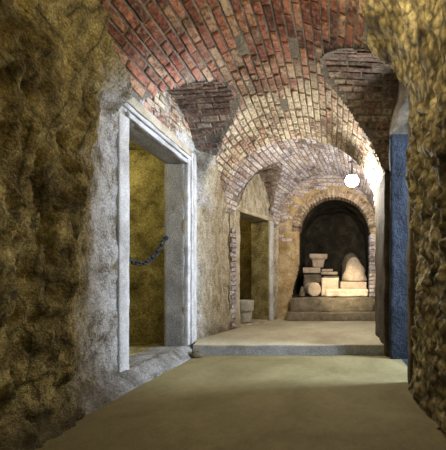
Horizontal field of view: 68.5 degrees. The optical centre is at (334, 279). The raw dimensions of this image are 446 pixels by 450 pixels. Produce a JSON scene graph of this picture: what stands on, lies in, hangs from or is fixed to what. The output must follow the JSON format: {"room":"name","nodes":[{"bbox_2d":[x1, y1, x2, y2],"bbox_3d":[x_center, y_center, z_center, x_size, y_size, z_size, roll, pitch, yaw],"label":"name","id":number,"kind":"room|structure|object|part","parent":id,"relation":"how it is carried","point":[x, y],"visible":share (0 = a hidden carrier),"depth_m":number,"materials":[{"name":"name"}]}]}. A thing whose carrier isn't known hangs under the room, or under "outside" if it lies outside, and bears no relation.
{"room":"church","nodes":[
{"label":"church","id":0,"kind":"room"},
{"bbox_2d":[0,0,278,449],"bbox_3d":[-1.254,-0.715,2.184,1.411,3.370,8.369,0,0,0],"label":"wall","id":1,"kind":"structure","parent":0,"point":[59,186],"depth_m":1.93,"materials":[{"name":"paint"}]},
{"bbox_2d":[85,344,192,415],"bbox_3d":[-1.817,0.884,2.420,0.191,0.156,2.840,0,0,0],"label":"baseboard","id":2,"kind":"structure","parent":1,"relation":"attached to","point":[125,381],"depth_m":2.74,"materials":[{"name":"grey stone"}]},
{"bbox_2d":[116,96,196,372],"bbox_3d":[-2.080,-0.387,3.388,0.450,2.694,1.478,0,0,0],"label":"door","id":3,"kind":"structure","parent":1,"relation":"in","point":[180,170],"depth_m":3.85,"materials":[{"name":"stone"}]},
{"bbox_2d":[129,236,167,265],"bbox_3d":[-2.165,-0.370,3.318,0.060,0.427,1.063,0,0,0],"label":"chain","id":4,"kind":"object","parent":3,"relation":"hanging from","point":[136,262],"visible":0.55,"depth_m":3.54,"materials":[{"name":"metal"}]},
{"bbox_3d":[-1.925,-1.527,3.345,0.078,0.053,1.179,0,0,0],"label":"moulding","id":5,"kind":"part","parent":3,"relation":"part of","materials":[{"name":"stone"}]},
{"bbox_3d":[-1.928,-1.601,3.327,0.075,0.052,1.342,0,0,0],"label":"moulding","id":6,"kind":"part","parent":3,"relation":"part of","materials":[{"name":"stone"}]},
{"bbox_3d":[-1.929,-1.684,3.386,0.065,0.099,1.465,0,0,0],"label":"moulding","id":7,"kind":"part","parent":3,"relation":"part of","materials":[{"name":"stone"}]},
{"bbox_3d":[-1.923,-0.360,3.889,0.078,2.410,0.078,0,0,0],"label":"moulding","id":8,"kind":"part","parent":3,"relation":"part of","materials":[{"name":"stone"}]},
{"bbox_3d":[-1.922,-0.420,3.986,0.083,2.539,0.066,0,0,0],"label":"moulding","id":9,"kind":"part","parent":3,"relation":"part of","materials":[{"name":"stone"}]},
{"bbox_3d":[-1.926,-0.429,4.081,0.076,2.559,0.091,0,0,0],"label":"moulding","id":10,"kind":"part","parent":3,"relation":"part of","materials":[{"name":"stone"}]},
{"bbox_2d":[235,205,273,327],"bbox_3d":[-1.682,-0.222,5.695,0.497,2.110,1.154,0,0,21],"label":"door frame","id":11,"kind":"structure","parent":1,"relation":"in","point":[262,226],"depth_m":6.04,"materials":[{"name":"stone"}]},
{"bbox_2d":[240,300,253,322],"bbox_3d":[-1.717,0.584,5.621,0.390,0.410,0.388,0,0,-17],"label":"pot","id":12,"kind":"object","parent":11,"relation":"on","point":[246,306],"visible":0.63,"depth_m":5.48,"materials":[{"name":"beige stone"}]},
{"bbox_3d":[-1.292,-0.179,6.075,0.045,2.024,0.154,0,0,21],"label":"moulding","id":13,"kind":"part","parent":11,"relation":"part of","materials":[{"name":"stone"}]},
{"bbox_2d":[129,140,164,356],"bbox_3d":[-2.906,-0.477,3.172,1.472,2.716,2.039,0,0,0],"label":"wall","id":14,"kind":"structure","parent":0,"point":[146,171],"depth_m":4.14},
{"bbox_2d":[228,202,250,329],"bbox_3d":[-2.377,-0.482,5.825,1.315,2.604,1.929,0,0,0],"label":"wall","id":15,"kind":"structure","parent":0,"point":[245,226],"depth_m":6.74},
{"bbox_2d":[35,355,445,449],"bbox_3d":[-0.500,0.950,0.930,3.000,0.012,5.860,0,0,0],"label":"floor","id":16,"kind":"structure","parent":0,"point":[206,402],"depth_m":2.19,"materials":[{"name":"concrete"}]},
{"bbox_2d":[191,348,202,356],"bbox_3d":[-1.702,0.893,3.704,0.143,0.105,0.116,0,0,-23],"label":"loose stone","id":17,"kind":"object","parent":16,"relation":"on","point":[197,352],"visible":1,"depth_m":3.66,"materials":[{"name":"beige stone"}]},
{"bbox_2d":[95,0,445,227],"bbox_3d":[-0.571,-1.854,2.210,3.226,1.560,8.420,0,0,0],"label":"ceiling","id":18,"kind":"structure","parent":0,"point":[270,51],"depth_m":2.86,"materials":[{"name":"red brick"}]},
{"bbox_2d":[167,81,240,155],"bbox_3d":[-1.594,-1.837,3.607,0.878,0.802,1.295,0,0,0],"label":"vault","id":19,"kind":"object","parent":18,"relation":"attached to","point":[206,107],"visible":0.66,"depth_m":3.77,"materials":[{"name":"brown brick"}]},
{"bbox_2d":[240,163,281,212],"bbox_3d":[-1.299,-1.732,5.530,0.704,0.752,0.970,0,0,21],"label":"vault","id":20,"kind":"object","parent":18,"relation":"attached to","point":[269,175],"visible":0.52,"depth_m":5.75,"materials":[{"name":"brown brick"}]},
{"bbox_2d":[345,160,358,186],"bbox_3d":[0.260,-1.625,4.600,0.210,0.389,0.210,0,0,0],"label":"lamp","id":21,"kind":"object","parent":18,"relation":"attached to","point":[351,180],"visible":1,"depth_m":4.54,"materials":[{"name":"white glass"}]},
{"bbox_3d":[0.260,-1.520,4.600,0.210,0.178,0.210,0,0,0],"label":"lamp glass","id":22,"kind":"part","parent":21,"relation":"part of","materials":[{"name":"white glass"}]},
{"bbox_2d":[320,47,409,168],"bbox_3d":[0.334,-1.877,3.180,0.979,0.845,1.569,0,0,0],"label":"vault","id":23,"kind":"object","parent":18,"relation":"attached to","point":[369,85],"visible":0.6,"depth_m":3.44,"materials":[{"name":"brown brick"}]},
{"bbox_2d":[193,319,383,354],"bbox_3d":[-0.530,0.888,5.061,2.900,0.143,2.558,0,0,0],"label":"floor","id":24,"kind":"structure","parent":0,"point":[277,336],"depth_m":4.15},
{"bbox_2d":[286,311,374,320],"bbox_3d":[-0.058,0.739,6.175,1.850,0.188,0.322,0,0,0],"label":"step","id":25,"kind":"structure","parent":24,"relation":"on","point":[294,315],"depth_m":6.02,"materials":[{"name":"brown stone"}]},
{"bbox_2d":[277,175,375,318],"bbox_3d":[-0.153,-0.800,6.325,2.595,3.300,0.069,0,0,0],"label":"wall","id":26,"kind":"structure","parent":0,"point":[288,242],"depth_m":6.32,"materials":[{"name":"brick"}]},
{"bbox_2d":[290,297,373,311],"bbox_3d":[-0.061,0.507,6.311,1.740,0.296,0.231,0,0,0],"label":"step","id":27,"kind":"structure","parent":26,"relation":"attached to","point":[322,304],"depth_m":6.20,"materials":[{"name":"brown stone"}]},
{"bbox_2d":[292,188,375,296],"bbox_3d":[0.001,-0.789,6.408,1.809,2.276,0.241,0,0,0],"label":"arch","id":28,"kind":"object","parent":26,"relation":"attached to","point":[372,248],"visible":0.93,"depth_m":6.30,"materials":[{"name":"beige brick"}]},
{"bbox_2d":[288,293,368,297],"bbox_3d":[0.000,0.368,7.410,2.000,0.006,2.220,0,0,0],"label":"floor","id":29,"kind":"structure","parent":0,"point":[296,295],"depth_m":6.69,"materials":[{"name":"brown stone"}]},
{"bbox_2d":[299,286,305,295],"bbox_3d":[-0.720,0.248,6.617,0.152,0.225,0.209,0,0,0],"label":"rough stone","id":30,"kind":"object","parent":29,"relation":"on","point":[302,291],"visible":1,"depth_m":6.54,"materials":[{"name":"beige stone"}]},
{"bbox_2d":[304,282,320,296],"bbox_3d":[-0.502,0.205,6.621,0.306,0.305,0.330,0,0,-24],"label":"drum","id":31,"kind":"object","parent":29,"relation":"on","point":[311,289],"visible":0.98,"depth_m":6.48,"materials":[{"name":"stone"}]},
{"bbox_2d":[303,274,321,294],"bbox_3d":[-0.549,0.108,7.341,0.456,0.506,0.380,0,0,-2],"label":"stone block","id":32,"kind":"object","parent":29,"relation":"on","point":[308,278],"visible":0.42,"depth_m":7.17,"materials":[{"name":"beige stone"}]},
{"bbox_2d":[303,267,319,272],"bbox_3d":[-0.566,-0.234,7.320,0.425,0.139,0.346,0,0,-2],"label":"stone block","id":33,"kind":"object","parent":32,"relation":"on","point":[311,269],"visible":1,"depth_m":7.15,"materials":[{"name":"stone"}]},
{"bbox_2d":[309,254,327,267],"bbox_3d":[-0.419,-0.464,7.321,0.444,0.320,0.438,0,0,-7],"label":"carved capital","id":34,"kind":"object","parent":33,"relation":"on","point":[317,260],"visible":0.96,"depth_m":7.16,"materials":[{"name":"stone"}]},
{"bbox_2d":[321,278,338,295],"bbox_3d":[-0.126,0.154,6.910,0.399,0.413,0.250,0,0,-7],"label":"stone block","id":35,"kind":"object","parent":29,"relation":"on","point":[326,283],"visible":0.76,"depth_m":6.79,"materials":[{"name":"white stone"}]},
{"bbox_2d":[323,275,339,287],"bbox_3d":[-0.089,0.119,7.358,0.420,0.484,0.362,0,0,2],"label":"stone block","id":36,"kind":"object","parent":29,"relation":"on","point":[325,276],"visible":0.31,"depth_m":7.20,"materials":[{"name":"beige stone"}]},
{"bbox_2d":[321,272,337,274],"bbox_3d":[-0.130,-0.166,7.299,0.405,0.073,0.324,0,0,3],"label":"flat stone","id":37,"kind":"object","parent":36,"relation":"on","point":[322,273],"visible":0.92,"depth_m":7.14,"materials":[{"name":"stone"}]},
{"bbox_2d":[322,269,332,271],"bbox_3d":[-0.190,-0.235,7.298,0.273,0.063,0.284,0,0,-3],"label":"flat stone","id":38,"kind":"object","parent":37,"relation":"on","point":[323,270],"visible":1,"depth_m":7.16,"materials":[{"name":"stone"}]},
{"bbox_2d":[325,288,367,296],"bbox_3d":[0.251,0.272,6.500,0.928,0.177,0.274,0,0,2],"label":"flat stone","id":39,"kind":"object","parent":29,"relation":"on","point":[340,292],"visible":1,"depth_m":6.38,"materials":[{"name":"white stone"}]},
{"bbox_2d":[292,197,370,296],"bbox_3d":[-0.069,-0.770,7.420,1.976,2.311,2.200,0,0,0],"label":"wall","id":40,"kind":"structure","parent":0,"point":[330,207],"depth_m":7.74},
{"bbox_2d":[301,213,366,285],"bbox_3d":[0.000,-0.750,8.413,2.200,2.600,0.196,0,0,0],"label":"wall","id":41,"kind":"structure","parent":0,"point":[337,236],"depth_m":8.43,"materials":[{"name":"black stone"}]},
{"bbox_2d":[340,281,366,288],"bbox_3d":[0.418,0.195,6.921,0.612,0.333,0.412,0,0,0],"label":"flat stone","id":42,"kind":"object","parent":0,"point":[347,284],"visible":0.44,"depth_m":6.72,"materials":[{"name":"stone"}]},
{"bbox_2d":[341,253,366,281],"bbox_3d":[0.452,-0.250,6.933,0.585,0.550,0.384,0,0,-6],"label":"boulder","id":43,"kind":"object","parent":42,"relation":"on","point":[354,271],"visible":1,"depth_m":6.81,"materials":[{"name":"stone"}]},
{"bbox_2d":[375,173,389,355],"bbox_3d":[0.829,-0.196,4.171,0.469,2.331,0.918,0,0,0],"label":"wall","id":44,"kind":"structure","parent":0,"point":[382,282],"depth_m":3.88,"materials":[{"name":"stone"}]},
{"bbox_2d":[391,54,445,433],"bbox_3d":[0.651,-0.590,0.900,0.242,3.120,5.801,0,0,0],"label":"wall","id":45,"kind":"structure","parent":0,"point":[425,176],"depth_m":2.11,"materials":[{"name":"brown stone"}]},
{"bbox_2d":[388,84,415,384],"bbox_3d":[0.902,-0.480,3.186,0.501,2.880,1.069,0,0,0],"label":"door","id":46,"kind":"structure","parent":45,"relation":"in","point":[402,256],"depth_m":3.60,"materials":[{"name":"blue stone"}]}
]}

